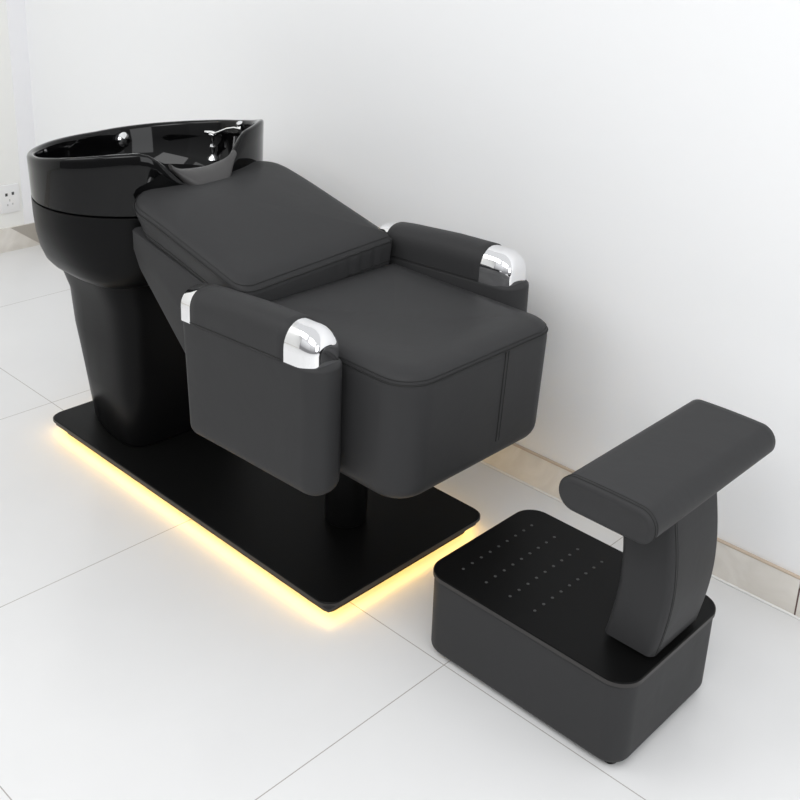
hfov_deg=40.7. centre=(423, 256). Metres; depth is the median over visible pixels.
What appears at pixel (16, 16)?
trim
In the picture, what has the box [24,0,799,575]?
wall
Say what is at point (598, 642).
footrest
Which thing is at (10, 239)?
baseboard
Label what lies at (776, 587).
baseboard
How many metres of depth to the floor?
2.21 m
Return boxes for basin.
[27,119,263,217]
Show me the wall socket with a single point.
(9, 194)
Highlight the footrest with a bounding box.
[431,399,775,763]
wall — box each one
[0,0,23,228]
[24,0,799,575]
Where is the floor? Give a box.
[0,245,799,799]
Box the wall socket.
[0,183,20,213]
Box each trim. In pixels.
[6,0,34,223]
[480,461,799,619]
[794,588,799,614]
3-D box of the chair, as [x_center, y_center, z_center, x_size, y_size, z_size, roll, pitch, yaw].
[-0.411,0.175,2.750,1.477,0.909,0.689,19,25,39]
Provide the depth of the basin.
2.72 m
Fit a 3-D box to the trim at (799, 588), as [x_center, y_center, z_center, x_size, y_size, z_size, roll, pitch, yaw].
[0.849,0.785,2.451,0.004,0.072,0.007,19,25,39]
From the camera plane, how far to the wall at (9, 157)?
4.37 m
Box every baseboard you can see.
[0,222,39,252]
[482,445,799,616]
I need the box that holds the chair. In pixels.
[27,119,547,612]

